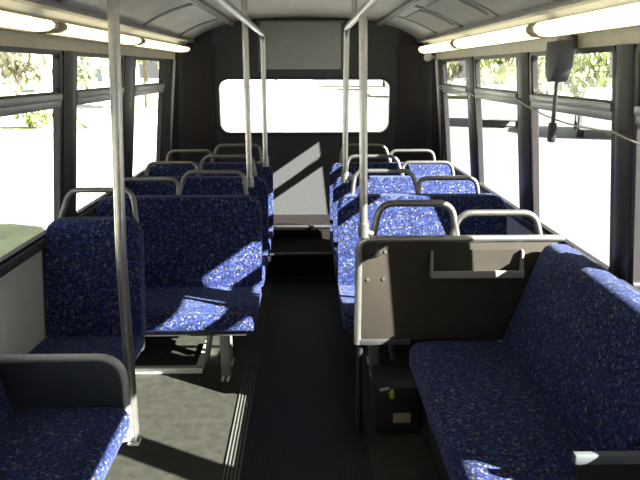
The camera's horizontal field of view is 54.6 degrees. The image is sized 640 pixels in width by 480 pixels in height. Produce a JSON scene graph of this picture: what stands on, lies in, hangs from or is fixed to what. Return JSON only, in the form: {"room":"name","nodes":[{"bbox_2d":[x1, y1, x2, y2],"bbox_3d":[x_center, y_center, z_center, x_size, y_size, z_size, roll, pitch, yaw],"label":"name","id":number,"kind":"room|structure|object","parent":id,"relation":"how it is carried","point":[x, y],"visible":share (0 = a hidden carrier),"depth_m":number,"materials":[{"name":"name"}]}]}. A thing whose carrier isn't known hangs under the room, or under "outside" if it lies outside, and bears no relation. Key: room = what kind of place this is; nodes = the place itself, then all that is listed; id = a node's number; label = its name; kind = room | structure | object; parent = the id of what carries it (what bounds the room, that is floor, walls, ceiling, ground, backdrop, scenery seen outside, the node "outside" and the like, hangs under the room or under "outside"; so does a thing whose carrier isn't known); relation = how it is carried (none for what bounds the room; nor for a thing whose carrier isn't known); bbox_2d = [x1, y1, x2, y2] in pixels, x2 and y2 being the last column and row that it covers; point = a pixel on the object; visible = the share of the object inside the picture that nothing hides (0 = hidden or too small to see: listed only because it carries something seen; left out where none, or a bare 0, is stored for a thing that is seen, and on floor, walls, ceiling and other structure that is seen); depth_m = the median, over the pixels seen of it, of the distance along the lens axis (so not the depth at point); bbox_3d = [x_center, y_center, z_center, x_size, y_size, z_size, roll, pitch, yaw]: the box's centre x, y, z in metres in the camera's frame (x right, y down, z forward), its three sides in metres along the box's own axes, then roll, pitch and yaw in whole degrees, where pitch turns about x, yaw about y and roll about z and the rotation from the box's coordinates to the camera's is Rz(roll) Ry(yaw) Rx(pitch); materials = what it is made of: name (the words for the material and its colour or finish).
{"room":"vehicle interior","nodes":[
{"label":"vehicle interior","id":0,"kind":"room"},
{"bbox_2d":[0,29,174,353],"bbox_3d":[-1.164,0.312,1.719,0.172,1.790,8.000,0,15,-1],"label":"wall","id":1,"kind":"structure","parent":0,"point":[23,325],"depth_m":2.74,"materials":[{"name":"grey metal"}]},
{"bbox_2d":[0,46,62,265],"bbox_3d":[-1.173,-0.332,2.395,0.118,0.814,0.869,0,15,-1],"label":"window","id":2,"kind":"structure","parent":1,"relation":"in","point":[10,105],"depth_m":2.62,"materials":[{"name":"grey metal"}]},
{"bbox_2d":[75,52,123,216],"bbox_3d":[-1.195,-0.595,3.352,0.118,0.814,0.804,0,15,-1],"label":"window","id":3,"kind":"structure","parent":1,"relation":"in","point":[82,96],"depth_m":3.14,"materials":[{"name":"grey metal"}]},
{"bbox_2d":[132,56,164,176],"bbox_3d":[-1.218,-0.875,4.376,0.118,0.814,0.849,0,15,-1],"label":"window","id":4,"kind":"structure","parent":1,"relation":"in","point":[151,88],"depth_m":4.49,"materials":[{"name":"grey metal"}]},
{"bbox_2d":[171,59,175,148],"bbox_3d":[-1.212,-0.843,5.093,0.127,1.232,0.034,0,15,-1],"label":"trim","id":5,"kind":"structure","parent":1,"relation":"attached to","point":[173,62],"depth_m":4.98,"materials":[{"name":"grey metal"}]},
{"bbox_2d":[0,0,225,44],"bbox_3d":[-0.893,-0.687,1.456,0.476,0.285,8.110,0,15,-1],"label":"ceiling panel","id":6,"kind":"object","parent":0,"point":[140,12],"visible":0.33,"depth_m":3.39,"materials":[{"name":"grey plastic"}]},
{"bbox_2d":[0,10,58,32],"bbox_3d":[-1.028,-0.623,1.647,0.115,0.060,1.446,0,15,-1],"label":"ceiling lamp","id":7,"kind":"object","parent":6,"relation":"attached to","point":[12,21],"visible":1,"depth_m":2.13,"materials":[{"name":"white plastic"}]},
{"bbox_2d":[39,18,142,44],"bbox_3d":[-1.058,-0.989,2.982,0.115,0.060,1.196,0,15,-1],"label":"ceiling lamp","id":8,"kind":"object","parent":6,"relation":"attached to","point":[65,30],"visible":0.86,"depth_m":2.71,"materials":[{"name":"white plastic"}]},
{"bbox_2d":[53,23,140,44],"bbox_3d":[-1.056,-0.983,2.984,0.105,0.042,1.140,0,15,-1],"label":"diffuser","id":9,"kind":"object","parent":8,"relation":"attached to","point":[72,31],"depth_m":2.78,"materials":[{"name":"white plastic"}]},
{"bbox_2d":[10,0,193,42],"bbox_3d":[-0.996,-0.632,1.412,0.045,0.028,7.900,0,15,-1],"label":"trim","id":10,"kind":"structure","parent":6,"relation":"attached to","point":[46,4],"depth_m":2.72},
{"bbox_2d":[127,35,190,52],"bbox_3d":[-1.088,-1.352,4.308,0.115,0.060,1.486,0,15,-1],"label":"ceiling lamp","id":11,"kind":"object","parent":6,"relation":"attached to","point":[147,43],"visible":0.78,"depth_m":4.13,"materials":[{"name":"white plastic"}]},
{"bbox_2d":[135,39,189,51],"bbox_3d":[-1.086,-1.347,4.310,0.105,0.042,1.430,0,15,-1],"label":"diffuser","id":12,"kind":"object","parent":11,"relation":"attached to","point":[149,43],"depth_m":4.17,"materials":[{"name":"white plastic"}]},
{"bbox_2d":[173,44,215,161],"bbox_3d":[-1.106,-0.899,5.360,0.424,1.500,0.340,0,15,-1],"label":"wall","id":13,"kind":"structure","parent":0,"point":[192,88],"depth_m":5.34,"materials":[{"name":"black plastic"}]},
{"bbox_2d":[186,29,217,161],"bbox_3d":[-1.102,-1.015,5.499,0.360,1.630,0.012,0,15,-1],"label":"wall panel","id":14,"kind":"object","parent":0,"point":[204,39],"visible":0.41,"depth_m":5.41,"materials":[{"name":"black plastic"}]},
{"bbox_2d":[265,214,334,277],"bbox_3d":[-0.113,0.064,5.382,2.440,0.390,0.950,0,15,-1],"label":"step","id":15,"kind":"structure","parent":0,"point":[285,240],"depth_m":5.07,"materials":[{"name":"brown rubber"}]},
{"bbox_2d":[269,225,335,277],"bbox_3d":[-0.132,0.087,5.136,0.550,0.316,0.487,0,15,-1],"label":"step nosing","id":16,"kind":"structure","parent":15,"relation":"attached to","point":[275,226],"depth_m":4.94,"materials":[{"name":"grey metal"}]},
{"bbox_2d":[104,277,497,479],"bbox_3d":[-0.025,1.273,1.541,2.440,0.089,7.100,0,15,-1],"label":"floor","id":17,"kind":"structure","parent":0,"point":[303,415],"depth_m":3.04,"materials":[{"name":"black rubber"}]},
{"bbox_2d":[0,353,132,479],"bbox_3d":[-0.901,0.739,1.657,0.540,0.901,1.045,0,15,-1],"label":"bench","id":18,"kind":"object","parent":17,"relation":"on","point":[63,416],"visible":1,"depth_m":2.06,"materials":[{"name":"blue fabric"}]},
{"bbox_2d":[0,407,129,479],"bbox_3d":[-0.870,0.750,1.641,0.480,0.125,1.005,0,15,-1],"label":"cushion","id":19,"kind":"object","parent":18,"relation":"on","point":[37,443],"depth_m":1.92,"materials":[{"name":"blue fabric"}]},
{"bbox_2d":[28,187,145,364],"bbox_3d":[-0.997,0.374,2.620,0.418,1.092,0.662,0,15,-1],"label":"seat","id":20,"kind":"object","parent":17,"relation":"on","point":[83,312],"visible":0.66,"depth_m":2.73,"materials":[{"name":"blue fabric"}]},
{"bbox_2d":[28,336,142,364],"bbox_3d":[-0.995,0.510,2.559,0.418,0.093,0.472,0,15,-1],"label":"cushion","id":21,"kind":"object","parent":20,"relation":"on","point":[109,345],"depth_m":2.65,"materials":[{"name":"blue fabric"}]},
{"bbox_2d":[135,340,206,373],"bbox_3d":[-0.918,0.667,3.551,0.545,0.035,0.365,0,15,-1],"label":"rail","id":22,"kind":"object","parent":17,"relation":"on","point":[198,368],"visible":0.59,"depth_m":3.38,"materials":[{"name":"grey metal"}]},
{"bbox_2d":[96,170,261,381],"bbox_3d":[-0.759,0.214,3.243,0.885,1.071,0.658,0,15,-1],"label":"seat","id":23,"kind":"object","parent":17,"relation":"on","point":[203,253],"visible":0.8,"depth_m":3.35,"materials":[{"name":"blue fabric"}]},
{"bbox_2d":[145,287,261,331],"bbox_3d":[-0.757,0.339,3.181,0.885,0.093,0.472,0,15,-1],"label":"cushion","id":24,"kind":"object","parent":23,"relation":"on","point":[168,309],"depth_m":3.03,"materials":[{"name":"blue fabric"}]},
{"bbox_2d":[241,0,253,186],"bbox_3d":[-0.396,-0.805,3.333,0.077,1.050,0.070,0,15,-1],"label":"pole","id":25,"kind":"object","parent":23,"relation":"attached to","point":[245,40],"visible":0.78,"depth_m":3.34,"materials":[{"name":"metal"}]},
{"bbox_2d":[128,154,268,286],"bbox_3d":[-0.773,0.048,3.851,0.885,1.071,0.658,0,15,-1],"label":"seat","id":26,"kind":"object","parent":17,"relation":"on","point":[198,184],"visible":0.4,"depth_m":3.95,"materials":[{"name":"blue fabric"}]},
{"bbox_2d":[261,254,267,286],"bbox_3d":[-0.771,0.173,3.789,0.885,0.093,0.472,0,15,-1],"label":"cushion","id":27,"kind":"object","parent":26,"relation":"on","point":[264,256],"depth_m":3.72,"materials":[{"name":"blue fabric"}]},
{"bbox_2d":[151,144,273,255],"bbox_3d":[-0.787,-0.116,4.449,0.885,1.071,0.658,0,15,-1],"label":"seat","id":28,"kind":"object","parent":17,"relation":"on","point":[266,173],"visible":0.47,"depth_m":4.55,"materials":[{"name":"blue fabric"}]},
{"bbox_2d":[268,230,272,255],"bbox_3d":[-0.785,0.009,4.386,0.885,0.093,0.472,0,15,-1],"label":"cushion","id":29,"kind":"object","parent":28,"relation":"on","point":[270,231],"depth_m":4.37,"materials":[{"name":"blue fabric"}]},
{"bbox_2d":[221,369,257,479],"bbox_3d":[-0.323,1.433,0.811,0.075,0.008,5.420,0,15,-1],"label":"strip","id":30,"kind":"object","parent":17,"relation":"on","point":[232,469],"visible":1,"depth_m":2.85,"materials":[{"name":"ribbed aluminium metal"},{"name":"black rubber"}]},
{"bbox_2d":[329,144,454,255],"bbox_3d":[0.538,-0.118,4.457,0.925,1.071,0.658,0,15,-1],"label":"seat","id":31,"kind":"object","parent":17,"relation":"on","point":[335,171],"visible":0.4,"depth_m":4.56,"materials":[{"name":"blue fabric"}]},
{"bbox_2d":[330,230,333,255],"bbox_3d":[0.540,0.007,4.395,0.925,0.093,0.472,0,15,-1],"label":"cushion","id":32,"kind":"object","parent":31,"relation":"on","point":[331,231],"depth_m":4.31,"materials":[{"name":"blue fabric"}]},
{"bbox_2d":[370,365,422,431],"bbox_3d":[0.356,0.739,2.901,0.215,0.241,0.253,0,15,-1],"label":"box","id":33,"kind":"object","parent":17,"relation":"on","point":[396,404],"visible":0.94,"depth_m":2.81,"materials":[{"name":"black plastic"}]},
{"bbox_2d":[333,154,475,284],"bbox_3d":[0.552,0.043,3.869,0.925,1.071,0.658,0,15,-1],"label":"seat","id":34,"kind":"object","parent":17,"relation":"on","point":[401,184],"visible":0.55,"depth_m":3.97,"materials":[{"name":"blue fabric"}]},
{"bbox_2d":[333,254,337,284],"bbox_3d":[0.554,0.168,3.807,0.925,0.093,0.472,0,15,-1],"label":"cushion","id":35,"kind":"object","parent":34,"relation":"on","point":[335,259],"depth_m":3.72,"materials":[{"name":"blue fabric"}]},
{"bbox_2d":[337,169,506,376],"bbox_3d":[0.565,0.204,3.281,0.925,1.071,0.658,0,15,-1],"label":"seat","id":36,"kind":"object","parent":17,"relation":"on","point":[393,220],"visible":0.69,"depth_m":3.38,"materials":[{"name":"blue fabric"}]},
{"bbox_2d":[338,285,354,329],"bbox_3d":[0.567,0.329,3.219,0.925,0.093,0.472,0,15,-1],"label":"cushion","id":37,"kind":"object","parent":36,"relation":"on","point":[346,293],"depth_m":3.09,"materials":[{"name":"blue fabric"}]},
{"bbox_2d":[354,200,564,429],"bbox_3d":[0.589,0.359,2.718,0.882,1.070,0.132,0,15,-1],"label":"partition panel","id":38,"kind":"object","parent":17,"relation":"on","point":[453,286],"visible":0.99,"depth_m":2.65,"materials":[{"name":"brown laminate"}]},
{"bbox_2d":[358,16,373,237],"bbox_3d":[0.187,-0.433,2.484,0.078,0.877,0.045,0,15,-1],"label":"pole","id":39,"kind":"object","parent":38,"relation":"attached to","point":[363,225],"visible":1,"depth_m":2.47,"materials":[{"name":"metal"}]},
{"bbox_2d":[409,243,639,479],"bbox_3d":[0.742,0.604,2.127,0.685,0.910,1.190,0,15,-1],"label":"bench","id":40,"kind":"object","parent":17,"relation":"on","point":[559,398],"visible":1,"depth_m":2.08,"materials":[{"name":"blue fabric"}]},
{"bbox_2d":[409,341,578,479],"bbox_3d":[0.649,0.652,2.138,0.500,0.132,1.190,0,15,-1],"label":"cushion","id":41,"kind":"object","parent":40,"relation":"on","point":[490,418],"depth_m":2.12,"materials":[{"name":"blue fabric"}]},
{"bbox_2d":[212,17,398,214],"bbox_3d":[-0.123,-0.931,5.581,2.400,2.045,0.060,0,15,-1],"label":"wall","id":42,"kind":"structure","parent":0,"point":[301,165],"depth_m":5.56,"materials":[{"name":"grey plastic"}]},
{"bbox_2d":[255,20,344,71],"bbox_3d":[-0.166,-1.665,5.324,0.760,0.425,0.045,0,15,-1],"label":"access panel","id":43,"kind":"object","parent":42,"relation":"attached to","point":[289,44],"visible":0.86,"depth_m":5.31,"materials":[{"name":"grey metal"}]},
{"bbox_2d":[215,76,392,136],"bbox_3d":[-0.138,-1.187,5.506,1.560,0.522,0.079,0,15,-1],"label":"window","id":44,"kind":"structure","parent":42,"relation":"in","point":[387,129],"depth_m":5.48,"materials":[{"name":"black rubber"}]},
{"bbox_2d":[56,0,558,35],"bbox_3d":[-0.035,-0.761,1.455,1.970,0.232,8.110,0,15,-1],"label":"ceiling","id":45,"kind":"structure","parent":0,"point":[257,9],"depth_m":4.36,"materials":[{"name":"white plastic"}]},
{"bbox_2d":[107,0,141,445],"bbox_3d":[-0.665,-0.092,2.052,0.075,1.709,0.182,13,20,40],"label":"pole","id":46,"kind":"object","parent":45,"relation":"attached to","point":[113,9],"visible":0.92,"depth_m":2.04,"materials":[{"name":"metal"}]},
{"bbox_2d":[187,0,234,25],"bbox_3d":[-0.662,-0.777,1.421,0.055,0.036,7.980,0,15,-1],"label":"trim","id":47,"kind":"structure","parent":45,"relation":"attached to","point":[202,5],"depth_m":4.02,"materials":[{"name":"grey metal"}]},
{"bbox_2d":[214,0,268,166],"bbox_3d":[-0.318,-0.330,1.552,0.074,1.035,4.982,0,15,-1],"label":"rail","id":48,"kind":"object","parent":45,"relation":"hanging from","point":[229,6],"visible":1,"depth_m":3.88,"materials":[{"name":"metal"}]},
{"bbox_2d":[341,0,379,182],"bbox_3d":[0.203,-0.251,1.267,0.074,1.035,4.366,0,15,-1],"label":"rail","id":49,"kind":"object","parent":45,"relation":"hanging from","point":[368,4],"visible":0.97,"depth_m":3.32,"materials":[{"name":"metal"}]},
{"bbox_2d":[376,0,423,26],"bbox_3d":[0.593,-0.785,1.447,0.055,0.036,7.980,0,15,-1],"label":"trim","id":50,"kind":"structure","parent":45,"relation":"attached to","point":[410,4],"depth_m":4.04,"materials":[{"name":"grey metal"}]},
{"bbox_2d":[395,29,423,161],"bbox_3d":[0.858,-1.026,5.540,0.360,1.630,0.012,0,15,-1],"label":"wall panel","id":51,"kind":"object","parent":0,"point":[405,39],"visible":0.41,"depth_m":5.45,"materials":[{"name":"black plastic"}]},
{"bbox_2d":[396,45,437,161],"bbox_3d":[0.870,-0.911,5.402,0.424,1.500,0.340,0,15,-1],"label":"wall","id":52,"kind":"structure","parent":0,"point":[419,105],"depth_m":5.39,"materials":[{"name":"black plastic"}]},
{"bbox_2d":[424,53,436,60],"bbox_3d":[0.899,-1.486,5.042,0.124,0.068,0.070,0,15,-1],"label":"speaker","id":53,"kind":"object","parent":52,"relation":"attached to","point":[427,57],"visible":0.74,"depth_m":5.01},
{"bbox_2d":[385,0,639,44],"bbox_3d":[0.823,-0.697,1.492,0.476,0.285,8.110,0,15,-1],"label":"ceiling panel","id":54,"kind":"object","parent":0,"point":[419,32],"visible":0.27,"depth_m":3.17,"materials":[{"name":"grey plastic"}]},
{"bbox_2d":[405,10,453,30],"bbox_3d":[0.723,-1.465,4.152,0.223,0.095,0.590,0,15,-1],"label":"card holder","id":55,"kind":"object","parent":54,"relation":"attached to","point":[431,21],"visible":1,"depth_m":4.09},
{"bbox_2d":[418,39,466,53],"bbox_3d":[0.885,-1.427,4.591,0.115,0.065,1.226,0,15,-1],"label":"ceiling lamp","id":56,"kind":"object","parent":54,"relation":"attached to","point":[447,45],"visible":0.65,"depth_m":4.45,"materials":[{"name":"white plastic"}]},
{"bbox_2d":[424,0,487,23],"bbox_3d":[0.739,-1.266,3.429,0.223,0.095,0.590,0,15,-1],"label":"card holder","id":57,"kind":"object","parent":54,"relation":"attached to","point":[459,11],"visible":1,"depth_m":3.38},
{"bbox_2d":[452,23,548,48],"bbox_3d":[0.914,-1.071,3.290,0.115,0.065,1.406,0,15,-1],"label":"ceiling lamp","id":58,"kind":"object","parent":54,"relation":"attached to","point":[520,33],"visible":0.75,"depth_m":3.06,"materials":[{"name":"white plastic"}]},
{"bbox_2d":[473,0,537,12],"bbox_3d":[0.756,-1.068,2.706,0.223,0.095,0.590,0,15,-1],"label":"card holder","id":59,"kind":"object","parent":54,"relation":"attached to","point":[497,6],"visible":1,"depth_m":2.82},
{"bbox_2d":[417,0,600,42],"bbox_3d":[0.928,-0.643,1.452,0.045,0.028,7.900,0,15,-1],"label":"trim","id":60,"kind":"structure","parent":54,"relation":"attached to","point":[561,4],"depth_m":2.78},
{"bbox_2d":[531,2,639,37],"bbox_3d":[0.946,-0.694,1.916,0.115,0.065,1.376,0,15,-1],"label":"ceiling lamp","id":61,"kind":"object","parent":54,"relation":"attached to","point":[628,15],"visible":0.99,"depth_m":2.06,"materials":[{"name":"white plastic"}]},
{"bbox_2d":[435,25,639,342],"bbox_3d":[1.094,0.299,1.766,0.172,1.790,8.000,0,15,-1],"label":"wall","id":62,"kind":"structure","parent":0,"point":[626,39],"depth_m":2.37,"materials":[{"name":"grey metal"}]},
{"bbox_2d":[435,60,440,153],"bbox_3d":[0.987,-0.856,5.139,0.127,1.232,0.034,0,15,-1],"label":"trim","id":63,"kind":"structure","parent":62,"relation":"attached to","point":[437,62],"depth_m":5.03,"materials":[{"name":"grey metal"}]},
{"bbox_2d":[441,57,470,175],"bbox_3d":[1.021,-0.915,4.610,0.121,0.861,0.804,0,15,-1],"label":"window","id":64,"kind":"structure","parent":62,"relation":"in","point":[448,87],"depth_m":4.87,"materials":[{"name":"grey metal"}]},
{"bbox_2d":[474,53,520,208],"bbox_3d":[1.043,-0.649,3.641,0.121,0.861,0.854,0,15,-1],"label":"window","id":65,"kind":"structure","parent":62,"relation":"in","point":[486,93],"depth_m":3.78,"materials":[{"name":"grey metal"}]},
{"bbox_2d":[437,85,639,144],"bbox_3d":[1.002,-0.678,3.145,0.058,0.127,3.792,0,15,-1],"label":"cord","id":66,"kind":"object","parent":62,"relation":"attached to","point":[616,132],"visible":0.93,"depth_m":2.56,"materials":[{"name":"grey fabric"}]},
{"bbox_2d":[545,35,577,142],"bbox_3d":[0.960,-0.600,2.481,0.100,0.415,0.116,0,15,-1],"label":"holder","id":67,"kind":"object","parent":62,"relation":"attached to","point":[559,53],"visible":1,"depth_m":2.42,"materials":[{"name":"grey plastic"}]},
{"bbox_2d":[529,45,615,271],"bbox_3d":[1.065,-0.379,2.653,0.121,0.861,0.864,0,15,-1],"label":"window","id":68,"kind":"structure","parent":62,"relation":"in","point":[603,109],"depth_m":2.56,"materials":[{"name":"grey metal"}]},
{"bbox_2d":[629,43,639,289],"bbox_3d":[1.085,-0.136,1.768,0.121,0.861,0.719,0,15,-1],"label":"window","id":69,"kind":"structure","parent":62,"relation":"in","point":[634,274],"depth_m":2.11,"materials":[{"name":"grey metal"}]},
{"label":"outside","id":70,"kind":"structure","parent":0,"visible":0},
{"bbox_2d":[0,78,342,229],"bbox_3d":[-45.596,-13.601,57.470,91.400,0.200,200.000,0,15,-1],"label":"ground","id":71,"kind":"structure","parent":70,"point":[26,163],"depth_m":18.06,"materials":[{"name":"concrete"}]},
{"bbox_2d":[0,222,43,256],"bbox_3d":[-9.733,0.287,6.289,12.800,0.120,5.400,0,15,-1],"label":"lawn","id":72,"kind":"structure","parent":71,"relation":"on","point":[12,236],"depth_m":7.36,"materials":[{"name":"green plant"}]},
{"bbox_2d":[0,52,51,94],"bbox_3d":[-21.584,-13.042,43.732,5.760,6.026,5.375,0,15,-1],"label":"tree","id":73,"kind":"object","parent":71,"relation":"on","point":[13,64],"visible":0.53,"depth_m":44.16,"materials":[{"name":"green plant"}]},
{"bbox_2d":[0,120,77,137],"bbox_3d":[-11.576,-3.881,21.492,5.800,0.120,6.000,0,15,-1],"label":"lawn","id":74,"kind":"structure","parent":71,"relation":"on","point":[8,128],"depth_m":20.31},
{"bbox_2d":[13,92,52,128],"bbox_3d":[-9.347,-4.258,20.481,1.417,1.279,1.276,13,20,40],"label":"bush","id":75,"kind":"object","parent":74,"relation":"on","point":[32,118],"visible":0.64,"depth_m":20.42,"materials":[{"name":"green plant"}]},
{"bbox_2d":[77,57,96,88],"bbox_3d":[-17.105,-12.361,44.921,1.972,4.084,2.138,0,15,-1],"label":"tree","id":76,"kind":"object","parent":71,"relation":"on","point":[84,69],"visible":0.77,"depth_m":44.73,"materials":[{"name":"green plant"}]},
{"bbox_2d":[34,55,141,92],"bbox_3d":[-21.823,-16.607,58.220,9.000,5.200,6.800,0,15,-1],"label":"house","id":77,"kind":"structure","parent":71,"relation":"on","point":[102,81],"depth_m":55.73,"materials":[{"name":"white"}]},
{"bbox_2d":[99,58,108,77],"bbox_3d":[-12.203,-11.761,37.952,3.176,6.613,3.203,0,15,-1],"label":"tree","id":78,"kind":"object","parent":71,"relation":"on","point":[106,62],"visible":0.03,"depth_m":37.50,"materials":[{"name":"green plant"}]},
{"bbox_2d":[77,107,157,128],"bbox_3d":[-8.408,-5.487,27.346,3.998,0.120,12.140,-1,15,-3],"label":"lawn","id":79,"kind":"structure","parent":71,"relation":"on","point":[144,118],"depth_m":24.42,"materials":[{"name":"white"}]},
{"bbox_2d":[136,60,158,107],"bbox_3d":[-9.037,-9.947,31.232,4.590,6.669,4.842,0,15,-1],"label":"tree","id":80,"kind":"object","parent":79,"relation":"on","point":[145,70],"visible":0.02,"depth_m":31.68,"materials":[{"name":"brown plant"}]},
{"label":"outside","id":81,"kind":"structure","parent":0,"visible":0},
{"bbox_2d":[313,78,611,265],"bbox_3d":[44.383,-14.119,59.360,88.600,0.200,200.000,0,15,-1],"label":"road","id":82,"kind":"structure","parent":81,"point":[575,172],"depth_m":14.07,"materials":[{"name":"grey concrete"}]},
{"bbox_2d":[447,61,462,83],"bbox_3d":[8.486,-12.115,44.763,3.325,4.036,2.935,0,15,-1],"label":"bush","id":83,"kind":"object","parent":82,"relation":"on","point":[452,68],"visible":0.08,"depth_m":43.78,"materials":[{"name":"green plant"}]},
{"bbox_2d":[367,88,572,96],"bbox_3d":[36.294,-12.885,54.330,65.000,0.120,30.000,0,15,-1],"label":"lawn","id":84,"kind":"structure","parent":82,"relation":"on","point":[373,92],"depth_m":53.72,"materials":[{"name":"white"}]},
{"bbox_2d":[502,58,515,84],"bbox_3d":[17.123,-17.248,57.860,4.248,6.668,4.160,15,21,43],"label":"tree","id":85,"kind":"object","parent":84,"relation":"on","point":[508,61],"visible":0.06,"depth_m":57.62,"materials":[{"name":"green plant"}]},
{"bbox_2d":[541,58,576,90],"bbox_3d":[22.699,-17.231,56.988,4.329,7.097,4.198,0,15,-1],"label":"tree","id":86,"kind":"object","parent":84,"relation":"on","point":[560,83],"visible":0.02,"depth_m":57.68,"materials":[{"name":"green plant"}]},
{"bbox_2d":[464,58,506,86],"bbox_3d":[11.753,-12.035,44.201,3.666,4.242,2.406,-11,19,-35],"label":"bush","id":87,"kind":"object","parent":82,"relation":"on","point":[493,71],"visible":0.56,"depth_m":43.57,"materials":[{"name":"green plant"}]},
{"bbox_2d":[481,85,517,126],"bbox_3d":[6.876,-5.168,23.630,1.754,1.430,4.300,5,16,19],"label":"car","id":88,"kind":"object","parent":82,"relation":"on","point":[491,110],"visible":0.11,"depth_m":21.77,"materials":[{"name":"grey paint"}]},
{"bbox_2d":[538,56,554,93],"bbox_3d":[15.036,-12.475,43.265,2.935,5.556,2.431,0,15,-1],"label":"bush","id":89,"kind":"object","parent":82,"relation":"on","point":[541,59],"visible":0.18,"depth_m":43.10,"materials":[{"name":"green plant"}]},
{"bbox_2d":[564,52,611,96],"bbox_3d":[18.426,-11.659,42.786,3.226,4.151,3.174,0,15,-1],"label":"bush","id":90,"kind":"object","parent":82,"relation":"on","point":[588,70],"visible":0.78,"depth_m":42.25,"materials":[{"name":"green plant"}]},
{"bbox_2d":[574,87,611,136],"bbox_3d":[9.162,-4.123,19.820,1.754,1.430,4.300,5,16,19],"label":"car","id":91,"kind":"object","parent":82,"relation":"on","point":[605,93],"visible":0.38,"depth_m":18.79,"materials":[{"name":"white paint"}]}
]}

